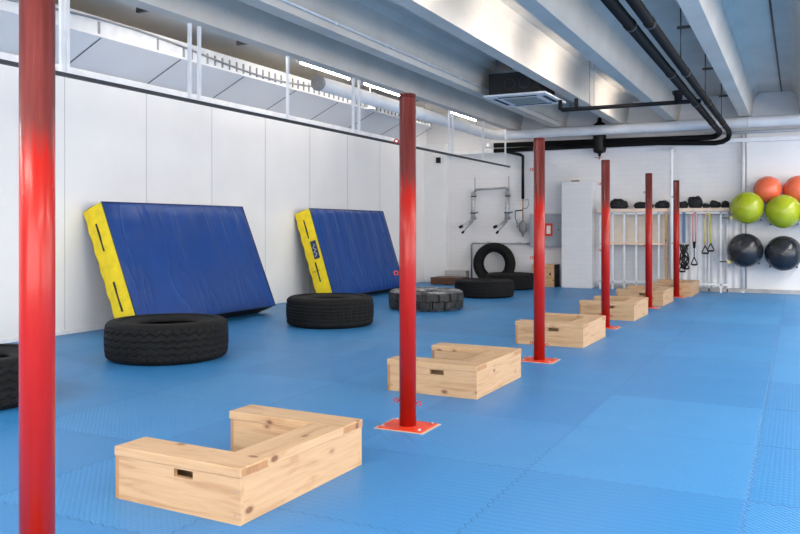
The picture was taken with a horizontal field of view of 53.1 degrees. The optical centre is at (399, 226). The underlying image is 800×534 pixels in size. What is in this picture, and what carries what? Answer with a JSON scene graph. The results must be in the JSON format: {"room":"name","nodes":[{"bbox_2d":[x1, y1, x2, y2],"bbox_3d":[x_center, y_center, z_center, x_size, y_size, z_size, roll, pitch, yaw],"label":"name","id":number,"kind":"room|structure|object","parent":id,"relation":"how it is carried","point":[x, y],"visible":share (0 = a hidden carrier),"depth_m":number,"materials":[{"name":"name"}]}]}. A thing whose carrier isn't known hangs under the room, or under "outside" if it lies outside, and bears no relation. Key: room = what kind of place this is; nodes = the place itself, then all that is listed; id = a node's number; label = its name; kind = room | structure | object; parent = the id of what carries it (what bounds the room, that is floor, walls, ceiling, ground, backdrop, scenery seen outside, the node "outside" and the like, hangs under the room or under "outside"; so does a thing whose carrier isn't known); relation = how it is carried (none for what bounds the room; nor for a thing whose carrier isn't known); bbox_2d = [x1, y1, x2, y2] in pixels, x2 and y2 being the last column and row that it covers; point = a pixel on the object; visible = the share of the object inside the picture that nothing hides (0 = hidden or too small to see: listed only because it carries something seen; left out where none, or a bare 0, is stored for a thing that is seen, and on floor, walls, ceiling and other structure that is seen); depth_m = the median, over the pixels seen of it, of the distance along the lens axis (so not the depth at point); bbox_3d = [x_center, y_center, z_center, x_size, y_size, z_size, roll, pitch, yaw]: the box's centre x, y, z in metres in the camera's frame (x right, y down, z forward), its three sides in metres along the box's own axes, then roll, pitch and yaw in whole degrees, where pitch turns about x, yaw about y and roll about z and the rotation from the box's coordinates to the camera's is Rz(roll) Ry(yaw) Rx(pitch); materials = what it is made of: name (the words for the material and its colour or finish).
{"room":"gym","nodes":[
{"label":"gym","id":0,"kind":"room"},
{"bbox_2d":[0,52,425,338],"bbox_3d":[-3.880,-0.320,10.145,0.200,3.240,20.694,0,0,27],"label":"wall","id":1,"kind":"structure","parent":0,"point":[113,144],"depth_m":11.42,"materials":[{"name":"white paint"}]},
{"bbox_2d":[0,280,423,343],"bbox_3d":[-3.936,1.272,9.897,0.020,0.055,20.200,0,0,27],"label":"baseboard","id":2,"kind":"structure","parent":1,"relation":"attached to","point":[97,327],"depth_m":9.80,"materials":[{"name":"white metal"}]},
{"bbox_2d":[0,10,430,138],"bbox_3d":[-3.931,-2.110,9.416,0.760,0.340,19.343,0,0,27],"label":"window","id":3,"kind":"structure","parent":1,"relation":"on","point":[88,52],"depth_m":11.25,"materials":[{"name":"glass"}]},
{"bbox_2d":[8,0,422,121],"bbox_3d":[-2.572,-2.360,11.200,0.028,0.164,13.751,0,0,27],"label":"cable","id":4,"kind":"object","parent":1,"relation":"attached to","point":[57,9],"visible":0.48,"depth_m":10.35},
{"bbox_2d":[0,0,431,126],"bbox_3d":[-3.610,-2.345,9.206,0.042,0.230,19.254,0,0,27],"label":"trim","id":5,"kind":"structure","parent":1,"relation":"attached to","point":[87,25],"depth_m":10.53,"materials":[{"name":"white metal"}]},
{"bbox_2d":[416,129,425,144],"bbox_3d":[-3.979,-2.295,10.002,0.150,0.710,20.350,0,0,27],"label":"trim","id":6,"kind":"structure","parent":1,"relation":"attached to","point":[421,139],"depth_m":18.83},
{"bbox_2d":[0,282,799,533],"bbox_3d":[2.330,1.360,6.856,14.350,0.120,20.750,0,0,27],"label":"floor","id":7,"kind":"structure","parent":0,"point":[684,418],"depth_m":5.37,"materials":[{"name":"blue rubber"}]},
{"bbox_2d":[0,344,18,409],"bbox_3d":[-3.208,1.120,5.981,1.120,0.360,1.120,0,0,27],"label":"tyre","id":8,"kind":"object","parent":7,"relation":"on","point":[9,353],"visible":0.27,"depth_m":5.68,"materials":[{"name":"rubber"}]},
{"bbox_2d":[19,0,54,533],"bbox_3d":[-1.179,0.216,2.599,0.290,2.168,0.350,0,0,-8],"label":"post","id":9,"kind":"object","parent":7,"relation":"on","point":[36,17],"visible":1,"depth_m":2.55,"materials":[{"name":"metal"}]},
{"bbox_2d":[104,313,228,365],"bbox_3d":[-2.329,1.107,8.012,1.200,0.385,1.200,0,0,9],"label":"tyre","id":10,"kind":"object","parent":7,"relation":"on","point":[164,338],"visible":1,"depth_m":7.54,"materials":[{"name":"rubber"}]},
{"bbox_2d":[83,201,275,317],"bbox_3d":[-2.896,0.494,10.942,0.940,1.617,2.806,0,0,27],"label":"mat","id":11,"kind":"object","parent":7,"relation":"on","point":[153,258],"visible":0.98,"depth_m":10.52,"materials":[{"name":"blue leather"}]},
{"bbox_2d":[115,404,361,525],"bbox_3d":[-0.787,1.175,4.107,0.772,0.250,1.030,0,0,28],"label":"box","id":12,"kind":"object","parent":7,"relation":"on","point":[277,456],"visible":1,"depth_m":3.78,"materials":[{"name":"brown wood"}]},
{"bbox_2d":[286,293,373,328],"bbox_3d":[-0.932,1.107,10.678,1.170,0.385,1.170,0,0,27],"label":"tyre","id":13,"kind":"object","parent":7,"relation":"on","point":[309,310],"visible":1,"depth_m":10.20,"materials":[{"name":"rubber"}]},
{"bbox_2d":[294,208,398,293],"bbox_3d":[-0.884,0.486,15.108,0.822,1.631,2.794,0,0,27],"label":"mat","id":14,"kind":"object","parent":7,"relation":"on","point":[347,251],"visible":0.97,"depth_m":14.61,"materials":[{"name":"blue leather"}]},
{"bbox_2d":[374,93,440,434],"bbox_3d":[0.050,0.216,5.216,0.350,2.168,0.290,0,0,27],"label":"post","id":15,"kind":"object","parent":7,"relation":"on","point":[407,422],"visible":1,"depth_m":5.17,"materials":[{"name":"metal"}]},
{"bbox_2d":[389,287,463,311],"bbox_3d":[0.417,1.147,12.755,1.196,0.305,1.196,0,0,27],"label":"tyre","id":16,"kind":"object","parent":7,"relation":"on","point":[428,299],"visible":0.8,"depth_m":12.28,"materials":[{"name":"rubber"}]},
{"bbox_2d":[430,276,468,284],"bbox_3d":[1.131,1.218,18.176,0.720,0.165,0.540,0,0,27],"label":"wooden pallet","id":17,"kind":"object","parent":7,"relation":"on","point":[446,280],"visible":0.68,"depth_m":17.98,"materials":[{"name":"brown wood"}]},
{"bbox_2d":[387,342,521,399],"bbox_3d":[0.474,1.175,6.652,0.772,0.250,1.030,0,0,28],"label":"box","id":18,"kind":"object","parent":7,"relation":"on","point":[467,371],"visible":0.94,"depth_m":6.29,"materials":[{"name":"brown wood"}]},
{"bbox_2d":[455,278,513,297],"bbox_3d":[1.581,1.140,15.001,1.112,0.320,1.112,0,0,14],"label":"tyre","id":19,"kind":"object","parent":7,"relation":"on","point":[471,287],"visible":0.93,"depth_m":14.54,"materials":[{"name":"rubber"}]},
{"bbox_2d":[473,242,515,277],"bbox_3d":[2.126,0.824,18.033,0.950,0.950,0.270,0,0,21],"label":"tyre","id":20,"kind":"object","parent":7,"relation":"on","point":[478,262],"visible":0.7,"depth_m":17.94,"materials":[{"name":"rubber"}]},
{"bbox_2d":[486,272,533,289],"bbox_3d":[2.340,1.135,16.880,1.060,0.330,1.060,0,0,27],"label":"tyre","id":21,"kind":"object","parent":7,"relation":"on","point":[522,280],"visible":0.61,"depth_m":16.43,"materials":[{"name":"rubber"}]},
{"bbox_2d":[521,137,560,363],"bbox_3d":[1.356,0.216,7.794,0.350,2.168,0.290,0,0,27],"label":"post","id":22,"kind":"object","parent":7,"relation":"on","point":[539,142],"visible":0.98,"depth_m":7.75,"materials":[{"name":"metal"}]},
{"bbox_2d":[532,264,559,286],"bbox_3d":[3.197,1.058,17.545,0.540,0.485,0.305,0,0,27],"label":"crate","id":23,"kind":"object","parent":7,"relation":"on","point":[552,271],"visible":0.59,"depth_m":17.36,"materials":[{"name":"brown wood"}]},
{"bbox_2d":[515,312,605,347],"bbox_3d":[1.865,1.175,9.216,0.772,0.250,1.030,0,0,28],"label":"box","id":24,"kind":"object","parent":7,"relation":"on","point":[561,329],"visible":0.77,"depth_m":8.86,"materials":[{"name":"brown wood"}]},
{"bbox_2d":[598,160,620,329],"bbox_3d":[2.659,0.216,10.351,0.350,2.168,0.290,0,0,27],"label":"post","id":25,"kind":"object","parent":7,"relation":"on","point":[605,164],"visible":0.94,"depth_m":10.30,"materials":[{"name":"metal"}]},
{"bbox_2d":[579,295,647,320],"bbox_3d":[3.131,1.175,11.672,0.772,0.250,1.030,0,0,28],"label":"box","id":26,"kind":"object","parent":7,"relation":"on","point":[623,308],"visible":0.91,"depth_m":11.29,"materials":[{"name":"brown wood"}]},
{"bbox_2d":[616,285,673,305],"bbox_3d":[4.229,1.175,13.784,0.772,0.250,1.030,0,0,28],"label":"box","id":27,"kind":"object","parent":7,"relation":"on","point":[663,295],"visible":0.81,"depth_m":13.43,"materials":[{"name":"brown wood"}]},
{"bbox_2d":[643,173,660,308],"bbox_3d":[4.016,0.216,12.915,0.350,2.168,0.290,0,0,27],"label":"post","id":28,"kind":"object","parent":7,"relation":"on","point":[648,176],"visible":0.84,"depth_m":12.87,"materials":[{"name":"metal"}]},
{"bbox_2d":[597,208,729,292],"bbox_3d":[5.384,0.460,16.418,2.580,1.680,0.350,0,0,27],"label":"storage rack","id":29,"kind":"object","parent":7,"relation":"on","point":[624,229],"visible":0.7,"depth_m":16.56,"materials":[{"name":"white metal"}]},
{"bbox_2d":[610,199,627,208],"bbox_3d":[4.585,-0.489,16.730,0.388,0.218,0.286,0,0,30],"label":"sandbag","id":30,"kind":"object","parent":29,"relation":"on","point":[615,203],"visible":1,"depth_m":16.64,"materials":[{"name":"black fabric"}]},
{"bbox_2d":[600,242,664,244],"bbox_3d":[4.867,0.345,16.670,1.330,0.050,0.320,0,0,27],"label":"shelf","id":31,"kind":"object","parent":29,"relation":"attached to","point":[611,243],"depth_m":16.52,"materials":[{"name":"white wood"}]},
{"bbox_2d":[634,202,653,208],"bbox_3d":[5.035,-0.454,16.504,0.400,0.148,0.285,0,0,33],"label":"sandbag","id":32,"kind":"object","parent":29,"relation":"on","point":[638,205],"visible":0.59,"depth_m":16.43,"materials":[{"name":"black fabric"}]},
{"bbox_2d":[654,200,669,207],"bbox_3d":[5.361,-0.464,16.343,0.305,0.167,0.286,0,0,24],"label":"sandbag","id":33,"kind":"object","parent":29,"relation":"on","point":[660,204],"visible":0.98,"depth_m":16.23,"materials":[{"name":"black fabric"}]},
{"bbox_2d":[679,201,687,207],"bbox_3d":[5.713,-0.453,16.166,0.193,0.146,0.283,0,0,34],"label":"sandbag","id":34,"kind":"object","parent":29,"relation":"on","point":[683,204],"visible":0.91,"depth_m":16.06,"materials":[{"name":"black fabric"}]},
{"bbox_2d":[679,212,689,271],"bbox_3d":[5.684,0.271,15.998,0.209,1.274,0.101,0,0,27],"label":"trainer","id":35,"kind":"object","parent":29,"relation":"hanging from","point":[683,249],"visible":0.99,"depth_m":15.99,"materials":[{"name":"black fabric"}]},
{"bbox_2d":[691,209,697,265],"bbox_3d":[5.854,0.201,15.915,0.084,1.134,0.112,0,0,-29],"label":"band","id":36,"kind":"object","parent":29,"relation":"hanging from","point":[694,243],"visible":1,"depth_m":15.90,"materials":[{"name":"red rubber"}]},
{"bbox_2d":[688,196,702,207],"bbox_3d":[5.923,-0.503,16.056,0.284,0.245,0.274,0,0,26],"label":"sandbag","id":37,"kind":"object","parent":29,"relation":"on","point":[693,202],"visible":0.99,"depth_m":15.96,"materials":[{"name":"black fabric"}]},
{"bbox_2d":[701,212,713,253],"bbox_3d":[6.083,0.086,15.799,0.247,0.904,0.101,0,0,27],"label":"band","id":38,"kind":"object","parent":29,"relation":"hanging from","point":[708,251],"visible":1,"depth_m":15.78,"materials":[{"name":"yellow rubber"}]},
{"bbox_2d":[709,200,720,207],"bbox_3d":[6.261,-0.460,15.889,0.198,0.160,0.277,0,0,34],"label":"sandbag","id":39,"kind":"object","parent":29,"relation":"on","point":[713,204],"visible":1,"depth_m":15.80,"materials":[{"name":"black fabric"}]},
{"bbox_2d":[721,200,729,207],"bbox_3d":[6.431,-0.453,15.811,0.153,0.146,0.288,0,0,26],"label":"sandbag","id":40,"kind":"object","parent":29,"relation":"on","point":[725,204],"visible":1,"depth_m":15.71,"materials":[{"name":"black fabric"}]},
{"bbox_2d":[652,279,698,296],"bbox_3d":[5.341,1.175,15.554,0.772,0.250,1.030,0,0,28],"label":"box","id":41,"kind":"object","parent":7,"relation":"on","point":[689,288],"visible":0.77,"depth_m":15.13,"materials":[{"name":"brown wood"}]},
{"bbox_2d":[671,180,685,297],"bbox_3d":[5.137,0.216,14.870,0.350,2.168,0.290,0,0,27],"label":"post","id":42,"kind":"object","parent":7,"relation":"on","point":[675,197],"visible":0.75,"depth_m":14.82,"materials":[{"name":"metal"}]},
{"bbox_2d":[55,0,799,129],"bbox_3d":[2.363,-2.500,6.923,14.250,0.700,20.500,0,0,27],"label":"ceiling","id":43,"kind":"structure","parent":0,"point":[552,43],"depth_m":10.58,"materials":[{"name":"concrete"}]},
{"bbox_2d":[136,7,148,12],"bbox_3d":[-2.637,-2.535,8.883,0.750,0.230,0.045,0,0,27],"label":"bracket","id":44,"kind":"object","parent":43,"relation":"attached to","point":[138,10],"visible":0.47,"depth_m":9.01,"materials":[{"name":"metal"}]},
{"bbox_2d":[236,41,247,45],"bbox_3d":[-1.834,-2.535,10.494,0.750,0.230,0.045,0,0,27],"label":"bracket","id":45,"kind":"object","parent":43,"relation":"attached to","point":[238,43],"visible":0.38,"depth_m":10.62,"materials":[{"name":"metal"}]},
{"bbox_2d":[0,0,509,167],"bbox_3d":[-1.696,-1.734,9.506,0.040,0.832,18.500,0,0,27],"label":"window frame","id":46,"kind":"structure","parent":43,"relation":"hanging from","point":[64,5],"depth_m":8.58,"materials":[{"name":"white metal"}]},
{"bbox_2d":[297,61,350,79],"bbox_3d":[-1.139,-2.505,12.190,0.100,0.290,1.500,0,0,27],"label":"lamp","id":47,"kind":"object","parent":43,"relation":"attached to","point":[298,62],"visible":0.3,"depth_m":12.12,"materials":[{"name":"white metal"}]},
{"bbox_2d":[365,86,374,110],"bbox_3d":[-0.528,-2.355,14.064,0.200,0.590,0.200,0,0,27],"label":"pendant lamp","id":48,"kind":"object","parent":43,"relation":"attached to","point":[369,108],"visible":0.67,"depth_m":14.03,"materials":[{"name":"white metal"}]},
{"bbox_2d":[365,105,374,110],"bbox_3d":[-0.528,-2.105,14.064,0.200,0.090,0.200,0,0,27],"label":"shade","id":49,"kind":"object","parent":48,"relation":"hanging from","point":[369,108],"depth_m":14.02,"materials":[{"name":"white metal"}]},
{"bbox_2d":[361,82,398,95],"bbox_3d":[-0.291,-2.505,13.890,0.100,0.290,1.500,0,0,27],"label":"lamp","id":50,"kind":"object","parent":43,"relation":"attached to","point":[362,83],"visible":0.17,"depth_m":13.78,"materials":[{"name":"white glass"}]},
{"bbox_2d":[281,0,559,121],"bbox_3d":[-0.997,-2.230,8.152,0.040,0.040,19.500,0,0,27],"label":"cable conduit","id":51,"kind":"object","parent":43,"relation":"attached to","point":[286,1],"visible":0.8,"depth_m":9.79,"materials":[{"name":"white metal"}]},
{"bbox_2d":[450,111,475,120],"bbox_3d":[1.360,-2.505,17.201,0.100,0.290,1.500,0,0,27],"label":"lamp","id":52,"kind":"object","parent":43,"relation":"attached to","point":[450,111],"visible":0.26,"depth_m":17.16,"materials":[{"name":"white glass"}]},
{"bbox_2d":[483,60,565,106],"bbox_3d":[2.018,-2.336,12.851,1.000,0.628,1.200,0,0,27],"label":"air conditioner","id":53,"kind":"object","parent":43,"relation":"hanging from","point":[512,89],"depth_m":12.55,"materials":[{"name":"white metal"}]},
{"bbox_2d":[503,97,546,104],"bbox_3d":[2.018,-2.028,12.851,0.540,0.012,0.600,0,0,27],"label":"ceiling vent","id":54,"kind":"object","parent":53,"relation":"in","point":[518,100],"depth_m":12.79,"materials":[{"name":"white metal"}]},
{"bbox_2d":[311,75,799,139],"bbox_3d":[5.588,-2.286,12.069,11.613,0.728,7.437,0,0,27],"label":"air duct","id":55,"kind":"object","parent":43,"relation":"hanging from","point":[318,82],"visible":0.94,"depth_m":15.76,"materials":[{"name":"grey metal"}]},
{"bbox_2d":[485,138,492,147],"bbox_3d":[1.933,-1.825,17.363,0.200,0.210,0.200,0,0,27],"label":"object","id":56,"kind":"structure","parent":55,"relation":"hanging from","point":[489,143],"depth_m":17.31,"materials":[{"name":"white metal"}]},
{"bbox_2d":[558,60,700,111],"bbox_3d":[3.497,-2.244,12.336,2.152,0.812,0.180,0,0,27],"label":"pipe","id":57,"kind":"object","parent":43,"relation":"hanging from","point":[677,94],"visible":0.83,"depth_m":12.34,"materials":[{"name":"black plastic"}]},
{"bbox_2d":[677,8,690,56],"bbox_3d":[3.282,-2.283,9.203,0.180,0.735,0.040,0,0,27],"label":"hanger","id":58,"kind":"object","parent":43,"relation":"hanging from","point":[680,27],"visible":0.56,"depth_m":9.22,"materials":[{"name":"metal"}]},
{"bbox_2d":[702,54,713,92],"bbox_3d":[4.487,-2.283,11.619,0.180,0.735,0.040,0,0,27],"label":"hanger","id":59,"kind":"object","parent":43,"relation":"hanging from","point":[705,68],"visible":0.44,"depth_m":11.63,"materials":[{"name":"metal"}]},
{"bbox_2d":[719,84,727,115],"bbox_3d":[5.692,-2.283,14.035,0.180,0.735,0.040,0,0,27],"label":"hanger","id":60,"kind":"object","parent":43,"relation":"hanging from","point":[721,95],"visible":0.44,"depth_m":14.05,"materials":[{"name":"metal"}]},
{"bbox_2d":[769,0,781,90],"bbox_3d":[4.619,-2.600,9.933,0.024,0.021,11.900,0,0,27],"label":"cable","id":61,"kind":"object","parent":43,"relation":"attached to","point":[770,5],"visible":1,"depth_m":11.12,"materials":[{"name":"black plastic"}]},
{"bbox_2d":[426,91,799,288],"bbox_3d":[6.905,-0.675,16.028,14.250,3.950,0.150,0,0,27],"label":"wall","id":62,"kind":"structure","parent":0,"point":[710,173],"depth_m":17.38,"materials":[{"name":"paint"}]},
{"bbox_2d":[424,144,447,281],"bbox_3d":[0.855,-0.325,18.889,0.570,3.250,0.130,0,0,27],"label":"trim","id":63,"kind":"structure","parent":62,"relation":"attached to","point":[435,174],"depth_m":18.83,"materials":[{"name":"white paint"}]},
{"bbox_2d":[445,270,468,276],"bbox_3d":[1.325,1.155,18.599,0.530,0.290,0.230,0,0,27],"label":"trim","id":64,"kind":"structure","parent":62,"relation":"attached to","point":[463,273],"depth_m":18.50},
{"bbox_2d":[459,176,512,233],"bbox_3d":[1.961,-0.497,18.074,1.153,1.306,0.562,0,0,27],"label":"frame","id":65,"kind":"object","parent":62,"relation":"attached to","point":[507,193],"visible":1,"depth_m":18.13,"materials":[{"name":"grey metal"}]},
{"bbox_2d":[471,242,529,277],"bbox_3d":[2.285,0.808,18.204,1.439,0.944,0.060,0,0,27],"label":"pipe","id":66,"kind":"object","parent":62,"relation":"attached to","point":[517,243],"visible":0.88,"depth_m":18.36,"materials":[{"name":"grey metal"}]},
{"bbox_2d":[506,152,528,236],"bbox_3d":[2.590,-0.771,17.922,0.601,1.983,0.190,0,0,6],"label":"supply pipe","id":67,"kind":"object","parent":62,"relation":"attached to","point":[522,226],"visible":1,"depth_m":17.87,"materials":[{"name":"black plastic"}]},
{"bbox_2d":[519,220,526,236],"bbox_3d":[2.750,0.030,17.905,0.190,0.380,0.190,0,0,27],"label":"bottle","id":68,"kind":"object","parent":67,"relation":"on","point":[522,225],"depth_m":17.84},
{"bbox_2d":[530,214,561,246],"bbox_3d":[3.238,0.075,17.672,0.740,0.730,0.178,0,0,27],"label":"upper cabinet","id":69,"kind":"object","parent":62,"relation":"attached to","point":[555,240],"visible":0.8,"depth_m":17.53,"materials":[{"name":"metal"}]},
{"bbox_2d":[545,223,552,235],"bbox_3d":[3.264,0.060,17.568,0.170,0.280,0.016,0,0,27],"label":"sign","id":70,"kind":"object","parent":69,"relation":"attached to","point":[548,226],"visible":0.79,"depth_m":17.56,"materials":[{"name":"plastic"}]},
{"bbox_2d":[562,181,595,287],"bbox_3d":[3.856,0.165,17.242,0.650,2.270,0.400,0,0,27],"label":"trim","id":71,"kind":"structure","parent":62,"relation":"attached to","point":[578,198],"depth_m":17.05,"materials":[{"name":"paint"}]},
{"bbox_2d":[448,135,799,155],"bbox_3d":[7.088,-1.720,15.758,13.380,0.080,0.170,0,0,27],"label":"trim","id":72,"kind":"structure","parent":62,"relation":"attached to","point":[777,138],"depth_m":15.98,"materials":[{"name":"white metal"}]},
{"bbox_2d":[670,147,675,278],"bbox_3d":[5.565,-0.167,16.311,0.100,2.934,0.519,0,0,27],"label":"vertical pipe","id":73,"kind":"object","parent":62,"relation":"attached to","point":[672,149],"visible":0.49,"depth_m":16.09,"materials":[{"name":"white metal"}]},
{"bbox_2d":[598,284,799,294],"bbox_3d":[8.661,1.262,14.957,9.850,0.075,0.100,0,0,27],"label":"baseboard","id":74,"kind":"structure","parent":62,"relation":"attached to","point":[769,291],"depth_m":15.81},
{"bbox_2d":[679,215,740,287],"bbox_3d":[6.196,0.485,16.209,1.340,1.470,0.032,0,0,27],"label":"sheet","id":75,"kind":"object","parent":74,"relation":"on","point":[734,226],"visible":0.49,"depth_m":16.15,"materials":[{"name":"white metal"}]},
{"bbox_2d":[741,135,745,292],"bbox_3d":[6.821,-0.260,15.895,0.100,3.120,0.154,0,0,27],"label":"vertical pipe","id":76,"kind":"object","parent":62,"relation":"attached to","point":[743,160],"visible":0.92,"depth_m":15.85,"materials":[{"name":"white metal"}]},
{"bbox_2d":[705,128,799,134],"bbox_3d":[9.498,-1.870,14.450,7.500,0.057,0.060,0,0,27],"label":"pipe","id":77,"kind":"object","parent":76,"relation":"attached to","point":[791,129],"visible":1,"depth_m":15.64,"materials":[{"name":"white metal"}]},
{"bbox_2d":[720,216,799,268],"bbox_3d":[7.252,0.295,15.364,2.035,1.040,0.610,0,0,27],"label":"ball rack","id":78,"kind":"object","parent":62,"relation":"attached to","point":[730,217],"visible":0.88,"depth_m":15.54,"materials":[{"name":"metal"}]},
{"bbox_2d":[727,233,763,266],"bbox_3d":[6.684,0.450,15.496,0.655,0.656,0.656,0,0,-38],"label":"exercise ball","id":79,"kind":"object","parent":78,"relation":"on","point":[744,249],"visible":1,"depth_m":15.27,"materials":[{"name":"rubber"}]},
{"bbox_2d":[730,192,764,223],"bbox_3d":[6.666,-0.372,15.360,0.611,0.612,0.612,0,0,-38],"label":"exercise ball","id":80,"kind":"object","parent":78,"relation":"on","point":[745,207],"visible":1,"depth_m":15.15,"materials":[{"name":"green rubber"}]},
{"bbox_2d":[764,236,799,270],"bbox_3d":[7.286,0.500,15.196,0.663,0.664,0.664,0,0,-38],"label":"exercise ball","id":81,"kind":"object","parent":78,"relation":"on","point":[782,253],"visible":1,"depth_m":14.97,"materials":[{"name":"rubber"}]},
{"bbox_2d":[765,195,799,227],"bbox_3d":[7.228,-0.295,15.079,0.631,0.632,0.632,0,0,-38],"label":"exercise ball","id":82,"kind":"object","parent":78,"relation":"on","point":[782,211],"visible":1,"depth_m":14.86,"materials":[{"name":"green rubber"}]},
{"bbox_2d":[753,176,782,202],"bbox_3d":[7.115,-0.720,15.471,0.523,0.524,0.524,0,0,-38],"label":"exercise ball","id":83,"kind":"object","parent":82,"relation":"on","point":[767,187],"visible":0.77,"depth_m":15.28,"materials":[{"name":"rubber"}]},
{"bbox_2d":[783,175,799,202],"bbox_3d":[7.592,-0.720,15.233,0.523,0.524,0.524,0,0,-38],"label":"exercise ball","id":84,"kind":"object","parent":82,"relation":"on","point":[792,185],"visible":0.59,"depth_m":15.09,"materials":[{"name":"rubber"}]},
{"bbox_2d":[747,131,799,289],"bbox_3d":[9.999,-0.300,14.368,6.930,3.200,0.060,0,0,27],"label":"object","id":85,"kind":"structure","parent":62,"relation":"attached to","point":[780,160],"depth_m":15.69,"materials":[{"name":"white paint"}]},
{"bbox_3d":[0.872,-2.282,4.370,0.180,0.735,0.040,0,0,27],"label":"hanger","id":86,"kind":"object","parent":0,"visible":0},
{"bbox_2d":[493,0,731,152],"bbox_3d":[-0.095,-1.774,8.006,4.986,0.298,20.044,0,0,27],"label":"pipe","id":87,"kind":"object","parent":86,"relation":"hanging from","point":[615,7],"visible":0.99,"depth_m":11.17,"materials":[{"name":"plastic"}]},
{"bbox_2d":[593,117,605,158],"bbox_3d":[4.249,-1.890,17.034,0.270,0.900,0.270,0,0,27],"label":"vessel","id":88,"kind":"object","parent":87,"relation":"attached to","point":[598,148],"visible":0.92,"depth_m":16.93,"materials":[{"name":"black plastic"}]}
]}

